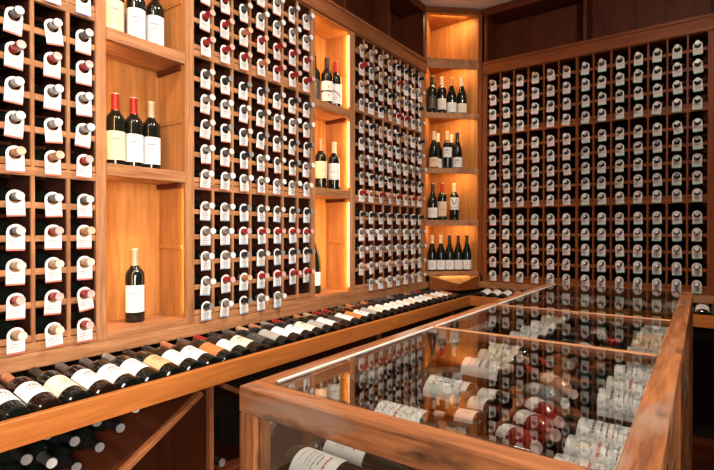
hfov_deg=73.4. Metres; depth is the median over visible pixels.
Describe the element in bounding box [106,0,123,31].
wine bottle
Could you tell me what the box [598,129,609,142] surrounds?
wine bottle
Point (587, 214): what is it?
wine bottle
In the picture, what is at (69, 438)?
wine bottle
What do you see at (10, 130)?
wine bottle
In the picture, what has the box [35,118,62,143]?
wine bottle
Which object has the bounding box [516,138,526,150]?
wine bottle
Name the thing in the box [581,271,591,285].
wine bottle
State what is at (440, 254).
wine bottle
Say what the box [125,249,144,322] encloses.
wine bottle
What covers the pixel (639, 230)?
wine bottle
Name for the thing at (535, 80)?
wine bottle
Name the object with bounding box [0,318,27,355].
wine bottle
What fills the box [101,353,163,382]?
wine bottle
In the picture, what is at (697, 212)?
wine bottle
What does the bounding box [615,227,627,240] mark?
wine bottle
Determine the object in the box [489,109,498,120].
wine bottle
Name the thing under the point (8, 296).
wine bottle
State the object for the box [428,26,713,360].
wall
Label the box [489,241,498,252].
wine bottle
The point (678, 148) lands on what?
wine bottle
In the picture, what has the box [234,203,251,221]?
wine bottle
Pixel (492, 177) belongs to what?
wine bottle
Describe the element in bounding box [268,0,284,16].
wine bottle
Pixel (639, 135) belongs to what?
wine bottle
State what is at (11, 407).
wine bottle
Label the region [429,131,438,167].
wine bottle
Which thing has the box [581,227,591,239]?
wine bottle
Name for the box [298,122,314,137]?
wine bottle
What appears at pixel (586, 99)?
wine bottle
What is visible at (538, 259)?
wine bottle
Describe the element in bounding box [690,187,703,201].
wine bottle
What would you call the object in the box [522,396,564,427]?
wine bottle
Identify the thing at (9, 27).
wine bottle
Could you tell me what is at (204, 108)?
wine bottle
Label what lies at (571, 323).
wine bottle
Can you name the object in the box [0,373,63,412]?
wine bottle
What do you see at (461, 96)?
wine bottle
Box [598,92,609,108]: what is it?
wine bottle
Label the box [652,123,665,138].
wine bottle
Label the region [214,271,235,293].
wine bottle
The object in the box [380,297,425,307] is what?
wine bottle
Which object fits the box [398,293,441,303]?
wine bottle
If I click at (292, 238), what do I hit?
wine bottle
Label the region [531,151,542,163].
wine bottle
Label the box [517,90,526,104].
wine bottle
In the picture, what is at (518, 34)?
upper cabinet
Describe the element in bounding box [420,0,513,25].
ceiling
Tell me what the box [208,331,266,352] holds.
wine bottle
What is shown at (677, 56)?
wine bottle
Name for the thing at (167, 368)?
wine bottle
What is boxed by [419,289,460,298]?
wine bottle
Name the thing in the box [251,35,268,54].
wine bottle
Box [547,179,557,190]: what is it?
wine bottle
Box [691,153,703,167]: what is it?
wine bottle
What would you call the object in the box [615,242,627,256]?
wine bottle
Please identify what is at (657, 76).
wine bottle
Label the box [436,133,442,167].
wine bottle
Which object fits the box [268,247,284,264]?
wine bottle
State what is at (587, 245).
wine bottle
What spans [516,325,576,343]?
wine bottle
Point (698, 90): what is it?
wine bottle
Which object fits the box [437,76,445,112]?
wine bottle
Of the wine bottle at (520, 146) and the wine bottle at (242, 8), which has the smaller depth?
the wine bottle at (242, 8)
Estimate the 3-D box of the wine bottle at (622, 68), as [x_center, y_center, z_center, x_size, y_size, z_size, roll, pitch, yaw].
[1.872,-1.187,3.379,0.074,0.102,0.329,0,-1,36]
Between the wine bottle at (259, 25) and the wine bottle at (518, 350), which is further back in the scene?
the wine bottle at (259, 25)
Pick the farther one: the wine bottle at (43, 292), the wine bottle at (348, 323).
the wine bottle at (348, 323)
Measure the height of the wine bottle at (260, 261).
0.101 m
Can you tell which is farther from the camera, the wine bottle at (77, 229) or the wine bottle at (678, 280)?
the wine bottle at (678, 280)
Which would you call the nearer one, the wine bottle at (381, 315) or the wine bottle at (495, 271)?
the wine bottle at (381, 315)
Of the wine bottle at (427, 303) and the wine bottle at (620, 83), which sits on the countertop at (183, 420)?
the wine bottle at (427, 303)
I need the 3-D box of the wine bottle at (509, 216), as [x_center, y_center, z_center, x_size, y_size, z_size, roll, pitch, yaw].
[1.234,-0.121,3.842,0.074,0.103,0.329,0,-1,36]
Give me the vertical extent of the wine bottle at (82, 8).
0.101 m
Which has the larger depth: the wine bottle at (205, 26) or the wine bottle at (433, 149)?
the wine bottle at (433, 149)
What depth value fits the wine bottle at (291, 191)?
2.56 m
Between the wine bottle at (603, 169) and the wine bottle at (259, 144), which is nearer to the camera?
the wine bottle at (259, 144)
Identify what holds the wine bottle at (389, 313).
on the countertop at (183, 420)
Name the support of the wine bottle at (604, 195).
in the wine rack at (687, 206)
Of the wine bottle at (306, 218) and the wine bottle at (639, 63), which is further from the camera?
the wine bottle at (639, 63)
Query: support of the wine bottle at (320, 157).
on the display niche at (332, 40)
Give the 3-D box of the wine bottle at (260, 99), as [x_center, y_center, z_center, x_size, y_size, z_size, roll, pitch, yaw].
[-0.572,-0.697,2.449,0.330,0.098,0.074,0,0,36]
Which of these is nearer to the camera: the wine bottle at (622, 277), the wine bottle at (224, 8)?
the wine bottle at (224, 8)
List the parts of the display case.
post, rail, rail, post, post, post, pane, rail, pane, rail, pane, post, pane, post, post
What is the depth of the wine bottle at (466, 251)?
3.88 m
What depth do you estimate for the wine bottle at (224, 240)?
2.20 m
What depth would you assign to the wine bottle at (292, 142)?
2.56 m
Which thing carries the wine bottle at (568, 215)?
in the wine rack at (513, 135)
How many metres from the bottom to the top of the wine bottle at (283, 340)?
0.096 m
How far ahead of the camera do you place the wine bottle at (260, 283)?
2.38 m
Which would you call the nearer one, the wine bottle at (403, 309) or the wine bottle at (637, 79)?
the wine bottle at (403, 309)
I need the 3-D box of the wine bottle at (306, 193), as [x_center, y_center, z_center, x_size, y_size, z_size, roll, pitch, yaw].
[-0.381,-0.257,2.728,0.330,0.098,0.074,0,0,36]
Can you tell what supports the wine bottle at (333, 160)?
on the display niche at (332, 40)
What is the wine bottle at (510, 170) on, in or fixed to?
in the wine rack at (513, 135)
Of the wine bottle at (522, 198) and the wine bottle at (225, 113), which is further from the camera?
the wine bottle at (522, 198)
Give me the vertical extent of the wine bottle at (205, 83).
0.104 m
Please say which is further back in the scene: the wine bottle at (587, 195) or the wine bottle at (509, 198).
the wine bottle at (509, 198)
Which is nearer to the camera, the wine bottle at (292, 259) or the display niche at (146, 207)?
the display niche at (146, 207)
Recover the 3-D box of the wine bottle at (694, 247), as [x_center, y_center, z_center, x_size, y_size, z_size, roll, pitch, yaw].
[2.220,0.102,3.127,0.074,0.106,0.332,0,-1,36]
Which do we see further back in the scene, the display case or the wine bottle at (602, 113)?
the wine bottle at (602, 113)
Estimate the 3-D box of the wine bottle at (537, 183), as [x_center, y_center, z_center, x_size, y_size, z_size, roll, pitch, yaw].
[1.414,-0.372,3.714,0.074,0.102,0.329,0,-1,36]
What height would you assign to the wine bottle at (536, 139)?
0.098 m
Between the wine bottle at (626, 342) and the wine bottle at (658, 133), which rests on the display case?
the wine bottle at (626, 342)
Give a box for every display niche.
[105,0,186,338]
[315,11,350,301]
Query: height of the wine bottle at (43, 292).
0.098 m
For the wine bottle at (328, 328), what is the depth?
2.31 m
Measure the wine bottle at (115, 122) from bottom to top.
0.301 m
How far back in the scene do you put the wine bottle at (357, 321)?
2.49 m
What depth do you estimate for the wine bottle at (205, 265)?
2.12 m
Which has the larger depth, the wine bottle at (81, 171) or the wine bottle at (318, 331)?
the wine bottle at (318, 331)
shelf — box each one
[106,27,184,72]
[106,163,184,184]
[214,438,239,469]
[315,98,349,121]
[315,187,349,199]
[425,6,481,290]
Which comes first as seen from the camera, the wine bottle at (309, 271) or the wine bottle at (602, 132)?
the wine bottle at (309, 271)
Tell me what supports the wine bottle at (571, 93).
in the wine rack at (513, 135)
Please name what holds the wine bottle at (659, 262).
in the wine rack at (687, 206)
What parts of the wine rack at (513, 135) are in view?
rail, rail, rail, rail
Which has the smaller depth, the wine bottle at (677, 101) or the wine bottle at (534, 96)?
the wine bottle at (677, 101)
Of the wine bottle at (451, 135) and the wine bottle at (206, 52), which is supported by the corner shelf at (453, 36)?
the wine bottle at (451, 135)
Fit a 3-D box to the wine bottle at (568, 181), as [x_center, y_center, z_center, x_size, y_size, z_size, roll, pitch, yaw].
[1.592,-0.371,3.582,0.074,0.102,0.329,0,-1,36]
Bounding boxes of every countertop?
[0,281,469,469]
[446,281,713,469]
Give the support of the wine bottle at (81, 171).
in the wine rack at (34, 178)
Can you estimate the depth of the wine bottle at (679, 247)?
3.11 m
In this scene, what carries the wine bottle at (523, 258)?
in the wine rack at (513, 135)
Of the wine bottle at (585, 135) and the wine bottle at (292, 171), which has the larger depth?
the wine bottle at (585, 135)
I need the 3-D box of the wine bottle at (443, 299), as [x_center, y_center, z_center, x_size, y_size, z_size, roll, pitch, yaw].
[0.469,0.451,3.342,0.322,0.096,0.074,0,0,36]
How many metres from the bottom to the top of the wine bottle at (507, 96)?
0.101 m
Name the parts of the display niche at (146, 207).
panel, panel, board, panel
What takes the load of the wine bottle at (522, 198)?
in the wine rack at (513, 135)
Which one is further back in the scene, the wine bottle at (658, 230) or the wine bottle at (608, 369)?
the wine bottle at (658, 230)
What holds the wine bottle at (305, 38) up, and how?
in the wine rack at (299, 293)
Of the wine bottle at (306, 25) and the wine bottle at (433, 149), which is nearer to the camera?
the wine bottle at (306, 25)
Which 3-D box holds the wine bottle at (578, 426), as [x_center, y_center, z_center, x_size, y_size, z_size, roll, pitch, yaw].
[0.524,0.476,1.105,0.250,0.102,0.101,0,0,36]
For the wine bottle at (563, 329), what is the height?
0.102 m
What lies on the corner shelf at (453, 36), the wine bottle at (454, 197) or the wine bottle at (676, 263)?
the wine bottle at (454, 197)
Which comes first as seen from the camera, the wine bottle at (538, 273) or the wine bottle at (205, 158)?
the wine bottle at (205, 158)
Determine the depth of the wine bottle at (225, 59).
2.19 m
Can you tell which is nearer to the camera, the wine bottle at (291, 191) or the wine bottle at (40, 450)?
the wine bottle at (40, 450)
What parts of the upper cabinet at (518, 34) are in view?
panel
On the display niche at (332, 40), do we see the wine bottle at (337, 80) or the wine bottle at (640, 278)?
the wine bottle at (337, 80)
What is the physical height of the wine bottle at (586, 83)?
0.105 m
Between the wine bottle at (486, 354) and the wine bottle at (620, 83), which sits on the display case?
the wine bottle at (486, 354)
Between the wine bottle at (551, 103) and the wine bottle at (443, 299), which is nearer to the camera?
the wine bottle at (443, 299)
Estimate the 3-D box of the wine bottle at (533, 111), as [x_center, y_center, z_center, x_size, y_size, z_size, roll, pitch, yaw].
[1.415,-0.959,3.711,0.074,0.103,0.329,0,0,36]
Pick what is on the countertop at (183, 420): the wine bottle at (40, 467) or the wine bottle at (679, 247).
the wine bottle at (40, 467)
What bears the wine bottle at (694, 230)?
in the wine rack at (687, 206)
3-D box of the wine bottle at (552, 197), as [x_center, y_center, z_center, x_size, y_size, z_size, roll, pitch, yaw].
[1.503,-0.262,3.648,0.074,0.102,0.329,0,0,36]
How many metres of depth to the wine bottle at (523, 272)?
3.70 m
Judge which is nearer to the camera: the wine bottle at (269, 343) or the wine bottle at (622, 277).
the wine bottle at (269, 343)
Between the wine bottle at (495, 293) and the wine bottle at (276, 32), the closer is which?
the wine bottle at (276, 32)
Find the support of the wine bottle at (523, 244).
in the wine rack at (513, 135)
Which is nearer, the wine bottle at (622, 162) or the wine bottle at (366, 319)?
the wine bottle at (366, 319)
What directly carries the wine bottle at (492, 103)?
in the wine rack at (513, 135)
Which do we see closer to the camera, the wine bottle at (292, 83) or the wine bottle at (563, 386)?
the wine bottle at (563, 386)
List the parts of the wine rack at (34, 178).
rail, rail, rail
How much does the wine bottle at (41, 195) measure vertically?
0.106 m
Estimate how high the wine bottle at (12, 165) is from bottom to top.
0.106 m
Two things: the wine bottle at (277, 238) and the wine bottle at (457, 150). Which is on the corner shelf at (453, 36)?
the wine bottle at (457, 150)
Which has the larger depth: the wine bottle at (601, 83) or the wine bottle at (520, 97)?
the wine bottle at (520, 97)
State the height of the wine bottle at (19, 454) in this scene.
0.074 m
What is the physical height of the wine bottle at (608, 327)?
0.075 m
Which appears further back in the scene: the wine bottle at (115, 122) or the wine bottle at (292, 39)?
the wine bottle at (292, 39)
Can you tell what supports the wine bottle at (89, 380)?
on the countertop at (183, 420)
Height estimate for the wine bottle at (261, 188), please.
0.101 m
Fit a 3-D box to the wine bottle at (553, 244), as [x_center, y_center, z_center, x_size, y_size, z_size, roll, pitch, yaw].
[1.502,0.099,3.649,0.074,0.101,0.329,0,-1,36]
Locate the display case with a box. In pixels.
[240,284,692,469]
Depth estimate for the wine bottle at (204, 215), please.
2.12 m
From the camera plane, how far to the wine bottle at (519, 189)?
3.69 m
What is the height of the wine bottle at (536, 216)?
0.102 m
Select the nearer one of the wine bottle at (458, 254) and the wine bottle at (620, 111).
the wine bottle at (620, 111)
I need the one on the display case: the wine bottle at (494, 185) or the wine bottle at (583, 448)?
the wine bottle at (583, 448)
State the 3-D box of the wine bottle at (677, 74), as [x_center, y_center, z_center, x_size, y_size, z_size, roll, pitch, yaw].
[2.133,-1.072,3.182,0.074,0.101,0.329,0,-1,36]
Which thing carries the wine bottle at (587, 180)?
in the wine rack at (687, 206)
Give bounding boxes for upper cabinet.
[284,0,426,72]
[482,0,713,81]
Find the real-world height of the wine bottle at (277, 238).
0.098 m
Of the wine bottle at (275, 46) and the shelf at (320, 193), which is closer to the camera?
the wine bottle at (275, 46)
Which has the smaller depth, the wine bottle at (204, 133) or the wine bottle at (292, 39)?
the wine bottle at (204, 133)
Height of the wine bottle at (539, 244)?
0.101 m
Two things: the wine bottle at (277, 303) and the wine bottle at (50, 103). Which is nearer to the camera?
the wine bottle at (50, 103)
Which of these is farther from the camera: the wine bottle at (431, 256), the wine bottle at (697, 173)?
the wine bottle at (431, 256)
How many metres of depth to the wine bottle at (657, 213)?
3.17 m
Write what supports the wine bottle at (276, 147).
in the wine rack at (299, 293)
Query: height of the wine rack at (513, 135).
1.662 m
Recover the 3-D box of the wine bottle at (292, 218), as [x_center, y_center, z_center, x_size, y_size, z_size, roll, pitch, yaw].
[-0.443,-0.114,2.637,0.329,0.101,0.074,-1,-1,36]
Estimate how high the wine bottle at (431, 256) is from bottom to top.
0.288 m
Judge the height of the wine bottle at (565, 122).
0.103 m
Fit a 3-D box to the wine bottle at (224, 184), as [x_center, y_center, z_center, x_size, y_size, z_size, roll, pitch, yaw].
[-0.693,-0.254,2.268,0.332,0.106,0.074,-1,0,36]
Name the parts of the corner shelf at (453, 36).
panel, shelf, shelf, panel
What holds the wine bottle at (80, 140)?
in the wine rack at (34, 178)
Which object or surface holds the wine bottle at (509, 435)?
in the display case
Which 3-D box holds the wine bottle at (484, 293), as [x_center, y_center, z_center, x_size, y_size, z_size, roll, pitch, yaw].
[0.992,0.449,3.627,0.075,0.096,0.322,0,0,36]
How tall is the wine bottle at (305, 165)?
0.102 m
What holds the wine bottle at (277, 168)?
in the wine rack at (299, 293)
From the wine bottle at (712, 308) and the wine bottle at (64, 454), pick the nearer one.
the wine bottle at (64, 454)
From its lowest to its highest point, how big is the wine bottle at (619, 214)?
0.101 m
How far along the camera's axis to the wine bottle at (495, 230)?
3.81 m
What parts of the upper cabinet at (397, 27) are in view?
panel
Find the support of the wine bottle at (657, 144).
in the wine rack at (687, 206)
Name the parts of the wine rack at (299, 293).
rail, rail, rail, rail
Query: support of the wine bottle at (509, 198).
in the wine rack at (513, 135)
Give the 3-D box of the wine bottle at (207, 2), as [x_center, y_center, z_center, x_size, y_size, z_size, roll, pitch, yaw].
[-0.768,-1.065,2.186,0.329,0.101,0.074,-1,0,36]
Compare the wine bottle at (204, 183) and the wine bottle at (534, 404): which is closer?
the wine bottle at (534, 404)
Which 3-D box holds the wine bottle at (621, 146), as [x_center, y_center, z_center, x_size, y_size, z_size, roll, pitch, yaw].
[1.871,-0.593,3.382,0.074,0.101,0.329,0,0,36]
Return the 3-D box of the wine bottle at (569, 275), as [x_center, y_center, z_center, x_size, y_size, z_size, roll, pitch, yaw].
[1.593,0.322,3.587,0.074,0.102,0.329,0,-1,36]
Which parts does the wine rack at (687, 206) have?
rail, rail, rail, rail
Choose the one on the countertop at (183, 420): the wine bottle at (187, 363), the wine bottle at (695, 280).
the wine bottle at (187, 363)
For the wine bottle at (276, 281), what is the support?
in the wine rack at (299, 293)
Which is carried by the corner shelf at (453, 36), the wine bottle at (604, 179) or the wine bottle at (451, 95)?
the wine bottle at (451, 95)
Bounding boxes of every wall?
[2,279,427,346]
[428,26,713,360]
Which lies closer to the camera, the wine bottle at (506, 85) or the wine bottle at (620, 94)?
the wine bottle at (620, 94)
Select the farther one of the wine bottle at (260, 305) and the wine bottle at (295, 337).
the wine bottle at (260, 305)
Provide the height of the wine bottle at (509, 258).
0.101 m
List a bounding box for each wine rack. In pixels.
[0,0,105,357]
[185,0,314,324]
[351,31,424,294]
[482,57,576,284]
[576,30,713,295]
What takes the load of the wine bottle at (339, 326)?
on the countertop at (183, 420)
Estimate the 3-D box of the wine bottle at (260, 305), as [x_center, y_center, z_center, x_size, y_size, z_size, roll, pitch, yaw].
[-0.574,0.327,2.458,0.329,0.101,0.074,-1,0,36]
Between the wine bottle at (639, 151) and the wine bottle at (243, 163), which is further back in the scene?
the wine bottle at (639, 151)
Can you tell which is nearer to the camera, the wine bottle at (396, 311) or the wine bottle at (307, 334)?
the wine bottle at (307, 334)
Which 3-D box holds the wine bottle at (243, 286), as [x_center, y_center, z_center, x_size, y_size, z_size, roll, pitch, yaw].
[-0.639,0.218,2.368,0.329,0.102,0.074,-1,0,36]
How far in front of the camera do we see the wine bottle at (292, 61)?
2.55 m
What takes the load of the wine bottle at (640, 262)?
in the wine rack at (687, 206)
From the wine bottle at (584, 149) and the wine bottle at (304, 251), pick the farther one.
the wine bottle at (584, 149)
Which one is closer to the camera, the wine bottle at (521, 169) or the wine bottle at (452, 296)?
the wine bottle at (452, 296)
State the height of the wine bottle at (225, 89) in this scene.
0.102 m
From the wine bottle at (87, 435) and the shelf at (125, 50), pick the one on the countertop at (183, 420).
the wine bottle at (87, 435)
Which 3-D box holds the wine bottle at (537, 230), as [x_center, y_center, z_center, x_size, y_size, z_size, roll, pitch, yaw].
[1.413,-0.011,3.715,0.074,0.102,0.329,0,-1,36]
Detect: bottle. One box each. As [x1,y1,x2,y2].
[0,6,24,40]
[0,40,25,72]
[0,76,24,104]
[0,111,25,138]
[0,144,25,172]
[0,187,25,215]
[0,221,25,250]
[0,254,25,285]
[0,287,25,320]
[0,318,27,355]
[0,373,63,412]
[0,385,31,421]
[0,445,32,464]
[0,461,24,469]
[24,464,45,469]
[26,440,56,468]
[28,367,91,403]
[34,0,60,13]
[34,18,63,50]
[34,52,61,80]
[35,84,63,111]
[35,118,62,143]
[35,149,64,175]
[35,189,63,216]
[35,221,63,249]
[35,252,63,282]
[35,284,63,315]
[36,314,63,348]
[43,431,79,446]
[44,440,81,469]
[54,362,117,396]
[65,426,104,451]
[70,0,90,18]
[70,29,93,55]
[70,60,92,86]
[70,92,92,116]
[70,123,94,148]
[70,153,93,178]
[70,192,93,217]
[71,222,95,248]
[71,252,94,279]
[71,281,94,311]
[71,311,93,342]
[79,357,141,389]
[88,417,124,432]
[91,421,101,426]
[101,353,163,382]
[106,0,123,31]
[106,93,125,164]
[122,348,183,376]
[125,97,143,166]
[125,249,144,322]
[126,0,145,39]
[142,345,202,371]
[143,101,160,168]
[146,0,163,45]
[160,341,220,366]
[177,338,236,361]
[193,334,252,357]
[194,0,209,6]
[194,10,215,32]
[194,36,215,57]
[194,69,214,89]
[194,94,214,114]
[194,119,215,139]
[194,144,214,163]
[194,169,213,188]
[194,200,214,220]
[194,223,215,245]
[194,248,214,270]
[194,272,215,295]
[194,296,213,320]
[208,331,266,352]
[214,0,230,14]
[214,18,234,39]
[214,44,234,64]
[214,76,232,94]
[214,100,233,118]
[214,124,233,142]
[214,148,233,166]
[214,170,235,190]
[214,200,235,220]
[214,224,233,244]
[214,247,235,268]
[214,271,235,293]
[214,455,224,466]
[215,295,233,316]
[222,329,279,349]
[233,3,252,23]
[234,27,252,47]
[234,52,252,71]
[234,82,251,100]
[234,105,251,123]
[234,128,252,146]
[234,151,253,168]
[234,174,253,191]
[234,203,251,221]
[234,226,251,244]
[234,248,251,267]
[234,270,251,290]
[234,292,252,313]
[236,326,292,345]
[248,323,304,342]
[251,0,264,8]
[251,12,269,31]
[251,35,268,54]
[251,58,269,77]
[251,87,269,105]
[251,110,270,127]
[252,132,269,149]
[252,154,269,171]
[252,176,269,193]
[252,204,269,221]
[252,225,269,244]
[252,247,269,265]
[252,269,269,288]
[252,291,268,310]
[260,321,315,338]
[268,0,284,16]
[268,20,285,38]
[268,42,286,60]
[268,65,286,82]
[268,93,285,109]
[268,114,284,130]
[268,136,286,152]
[268,157,285,173]
[268,178,285,194]
[268,205,285,222]
[268,226,285,243]
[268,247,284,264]
[268,268,285,286]
[268,288,286,307]
[272,319,326,335]
[278,445,371,469]
[283,316,336,332]
[284,5,299,23]
[284,27,300,45]
[284,49,300,66]
[284,71,301,87]
[284,97,300,114]
[284,118,301,134]
[284,139,299,155]
[284,160,300,175]
[284,180,301,196]
[284,207,299,222]
[284,227,299,242]
[284,247,299,263]
[284,266,301,284]
[293,314,345,330]
[298,13,314,30]
[298,35,312,51]
[298,56,313,72]
[298,76,314,92]
[298,102,314,117]
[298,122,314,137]
[298,142,314,157]
[298,162,314,177]
[299,182,312,197]
[299,207,313,222]
[299,227,313,242]
[299,246,315,262]
[299,266,314,282]
[303,312,354,327]
[312,311,363,325]
[313,437,417,469]
[315,55,319,99]
[315,139,326,187]
[315,241,320,293]
[321,57,332,103]
[321,309,371,322]
[328,142,339,189]
[330,307,379,320]
[333,61,341,106]
[338,305,387,318]
[346,304,394,316]
[353,302,400,314]
[360,301,407,312]
[365,399,440,428]
[367,300,413,311]
[374,298,419,309]
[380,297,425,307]
[386,296,430,306]
[392,295,436,304]
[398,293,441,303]
[404,292,446,301]
[409,291,451,300]
[414,290,455,299]
[414,374,478,411]
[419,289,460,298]
[427,76,436,111]
[427,235,435,270]
[428,183,436,219]
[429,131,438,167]
[433,408,492,435]
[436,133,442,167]
[436,235,444,270]
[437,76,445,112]
[437,183,446,219]
[443,131,451,167]
[445,235,453,270]
[447,77,456,112]
[449,395,503,421]
[450,134,453,149]
[450,183,458,219]
[452,132,461,167]
[452,356,526,390]
[454,235,462,270]
[457,78,466,112]
[459,387,512,411]
[463,235,470,270]
[469,348,517,362]
[476,287,496,296]
[484,342,553,367]
[486,288,506,297]
[489,80,499,93]
[489,95,499,106]
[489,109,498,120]
[489,124,498,134]
[489,142,498,151]
[489,155,498,165]
[489,169,498,179]
[489,183,498,193]
[489,196,498,207]
[489,214,498,225]
[489,227,498,239]
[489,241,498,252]
[489,254,498,266]
[489,268,498,280]
[493,423,542,454]
[497,289,516,297]
[499,361,539,382]
[502,107,512,120]
[502,122,512,132]
[502,140,512,151]
[502,154,512,164]
[502,168,512,179]
[502,182,512,193]
[502,196,512,207]
[502,213,512,225]
[502,227,512,239]
[502,241,512,253]
[502,255,512,267]
[502,268,512,281]
[503,77,512,91]
[503,92,512,105]
[505,331,567,357]
[510,289,526,295]
[510,409,560,442]
[516,75,526,89]
[516,120,526,132]
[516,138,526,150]
[516,167,526,178]
[516,181,526,192]
[516,195,526,206]
[516,213,526,225]
[516,227,526,239]
[516,241,526,253]
[516,255,526,268]
[516,269,526,282]
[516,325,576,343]
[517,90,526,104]
[517,105,526,118]
[517,153,526,163]
[517,354,551,373]
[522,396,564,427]
[523,382,569,408]
[527,320,584,339]
[531,103,542,116]
[531,118,542,131]
[531,137,542,149]
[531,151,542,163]
[531,180,542,191]
[531,194,542,206]
[531,213,542,224]
[531,227,542,239]
[531,241,542,254]
[531,256,541,268]
[531,269,541,283]
[532,72,542,87]
[532,87,542,102]
[532,166,542,177]
[537,315,591,333]
[537,372,577,398]
[539,451,614,469]
[540,433,623,467]
[546,100,557,114]
[546,194,557,205]
[547,69,557,84]
[547,84,557,99]
[547,116,557,129]
[547,135,557,147]
[547,150,557,162]
[547,165,557,176]
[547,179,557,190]
[547,212,556,224]
[547,227,556,239]
[547,241,556,254]
[547,256,556,269]
[547,270,556,283]
[554,416,629,445]
[562,114,574,127]
[562,148,574,160]
[562,193,574,205]
[562,212,574,224]
[562,227,574,239]
[562,242,574,254]
[562,256,574,270]
[562,271,574,284]
[563,65,575,82]
[563,82,575,97]
[563,98,575,112]
[563,133,574,146]
[563,163,574,175]
[563,178,574,190]
[566,341,593,369]
[566,386,642,427]
[568,375,647,394]
[573,318,598,327]
[577,363,652,381]
[581,62,592,79]
[581,111,592,125]
[581,131,591,144]
[581,147,591,159]
[581,162,591,174]
[581,177,591,189]
[581,192,591,204]
[581,211,591,224]
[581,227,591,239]
[581,242,591,255]
[581,257,591,270]
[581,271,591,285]
[582,78,592,94]
[582,95,592,110]
[584,329,607,346]
[593,346,659,368]
[597,76,609,92]
[597,109,609,123]
[597,161,609,173]
[597,176,609,188]
[597,211,609,224]
[597,227,609,240]
[597,242,609,255]
[597,257,609,271]
[597,272,609,286]
[597,321,618,336]
[598,59,609,76]
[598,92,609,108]
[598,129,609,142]
[598,145,609,158]
[598,192,609,204]
[600,339,661,349]
[606,332,664,345]
[612,326,667,338]
[615,90,627,105]
[615,127,627,141]
[615,143,627,156]
[615,159,627,172]
[615,175,627,187]
[615,191,627,203]
[615,211,627,224]
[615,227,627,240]
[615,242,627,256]
[615,258,627,272]
[615,272,626,287]
[616,55,627,73]
[616,72,627,89]
[616,106,627,121]
[618,324,667,331]
[633,69,646,86]
[633,125,646,139]
[633,142,646,155]
[633,158,646,171]
[633,174,646,186]
[633,190,646,203]
[633,210,645,224]
[633,226,645,240]
[633,242,645,256]
[633,258,645,273]
[633,274,645,288]
[634,52,646,70]
[634,87,646,103]
[634,104,646,119]
[648,308,662,310]
[651,243,664,257]
[651,258,664,274]
[651,274,664,289]
[652,48,665,66]
[652,66,665,83]
[652,83,665,101]
[652,101,665,117]
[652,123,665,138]
[652,140,665,153]
[652,156,665,169]
[652,173,665,186]
[652,189,665,202]
[652,210,665,223]
[652,226,665,240]
[670,275,684,291]
[671,62,685,81]
[671,98,684,115]
[671,121,684,136]
[671,138,684,152]
[671,155,684,168]
[671,171,684,184]
[671,188,684,202]
[671,210,684,223]
[671,226,684,240]
[671,243,684,257]
[671,259,684,274]
[672,44,685,64]
[672,80,684,98]
[690,170,703,184]
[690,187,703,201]
[690,209,703,223]
[690,226,703,241]
[690,243,703,258]
[690,260,703,275]
[690,276,703,293]
[691,40,704,61]
[691,59,704,78]
[691,77,704,96]
[691,96,704,113]
[691,118,704,134]
[691,136,704,150]
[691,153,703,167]
[695,302,709,314]
[711,305,713,315]
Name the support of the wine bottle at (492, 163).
in the wine rack at (513, 135)
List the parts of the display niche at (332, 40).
panel, panel, board, panel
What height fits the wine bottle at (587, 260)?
0.101 m
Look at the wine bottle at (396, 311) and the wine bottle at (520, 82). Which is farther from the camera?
the wine bottle at (520, 82)
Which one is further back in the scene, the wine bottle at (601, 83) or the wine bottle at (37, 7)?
the wine bottle at (601, 83)
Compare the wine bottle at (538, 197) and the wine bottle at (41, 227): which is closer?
the wine bottle at (41, 227)
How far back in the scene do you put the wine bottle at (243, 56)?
2.28 m
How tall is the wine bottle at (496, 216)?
0.101 m
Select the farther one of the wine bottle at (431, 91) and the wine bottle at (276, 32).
the wine bottle at (431, 91)
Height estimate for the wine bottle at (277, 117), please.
0.104 m
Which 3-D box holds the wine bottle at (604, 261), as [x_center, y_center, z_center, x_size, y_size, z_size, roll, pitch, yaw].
[1.782,0.210,3.452,0.074,0.106,0.332,0,-1,36]
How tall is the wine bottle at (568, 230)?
0.101 m
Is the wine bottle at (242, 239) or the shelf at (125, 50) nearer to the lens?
the shelf at (125, 50)
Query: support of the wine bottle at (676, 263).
in the wine rack at (687, 206)
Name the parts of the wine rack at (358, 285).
rail, rail, rail, rail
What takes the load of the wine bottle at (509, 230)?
in the wine rack at (513, 135)
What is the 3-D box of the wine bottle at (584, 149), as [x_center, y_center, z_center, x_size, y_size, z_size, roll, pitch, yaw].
[1.694,-0.592,3.505,0.074,0.102,0.329,0,-1,36]
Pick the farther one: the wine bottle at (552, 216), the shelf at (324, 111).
the wine bottle at (552, 216)
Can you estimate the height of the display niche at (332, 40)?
1.662 m
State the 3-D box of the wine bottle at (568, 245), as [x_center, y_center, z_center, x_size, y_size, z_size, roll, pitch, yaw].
[1.593,0.098,3.586,0.074,0.105,0.332,0,-1,36]
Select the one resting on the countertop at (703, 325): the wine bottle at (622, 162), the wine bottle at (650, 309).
the wine bottle at (650, 309)
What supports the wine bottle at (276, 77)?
in the wine rack at (299, 293)
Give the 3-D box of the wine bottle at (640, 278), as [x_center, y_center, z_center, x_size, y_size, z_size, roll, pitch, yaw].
[1.960,0.324,3.323,0.074,0.102,0.329,0,-1,36]
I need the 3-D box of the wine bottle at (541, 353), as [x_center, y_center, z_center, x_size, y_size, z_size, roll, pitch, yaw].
[0.758,0.470,2.022,0.250,0.102,0.101,0,0,36]
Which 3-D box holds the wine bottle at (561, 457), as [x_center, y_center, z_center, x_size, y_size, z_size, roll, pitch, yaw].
[0.392,0.477,0.922,0.250,0.102,0.102,0,0,36]
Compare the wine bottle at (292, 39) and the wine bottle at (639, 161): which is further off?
the wine bottle at (639, 161)
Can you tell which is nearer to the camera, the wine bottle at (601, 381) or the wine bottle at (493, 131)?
the wine bottle at (601, 381)
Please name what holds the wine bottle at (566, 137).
in the wine rack at (513, 135)
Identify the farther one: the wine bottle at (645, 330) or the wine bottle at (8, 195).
the wine bottle at (645, 330)

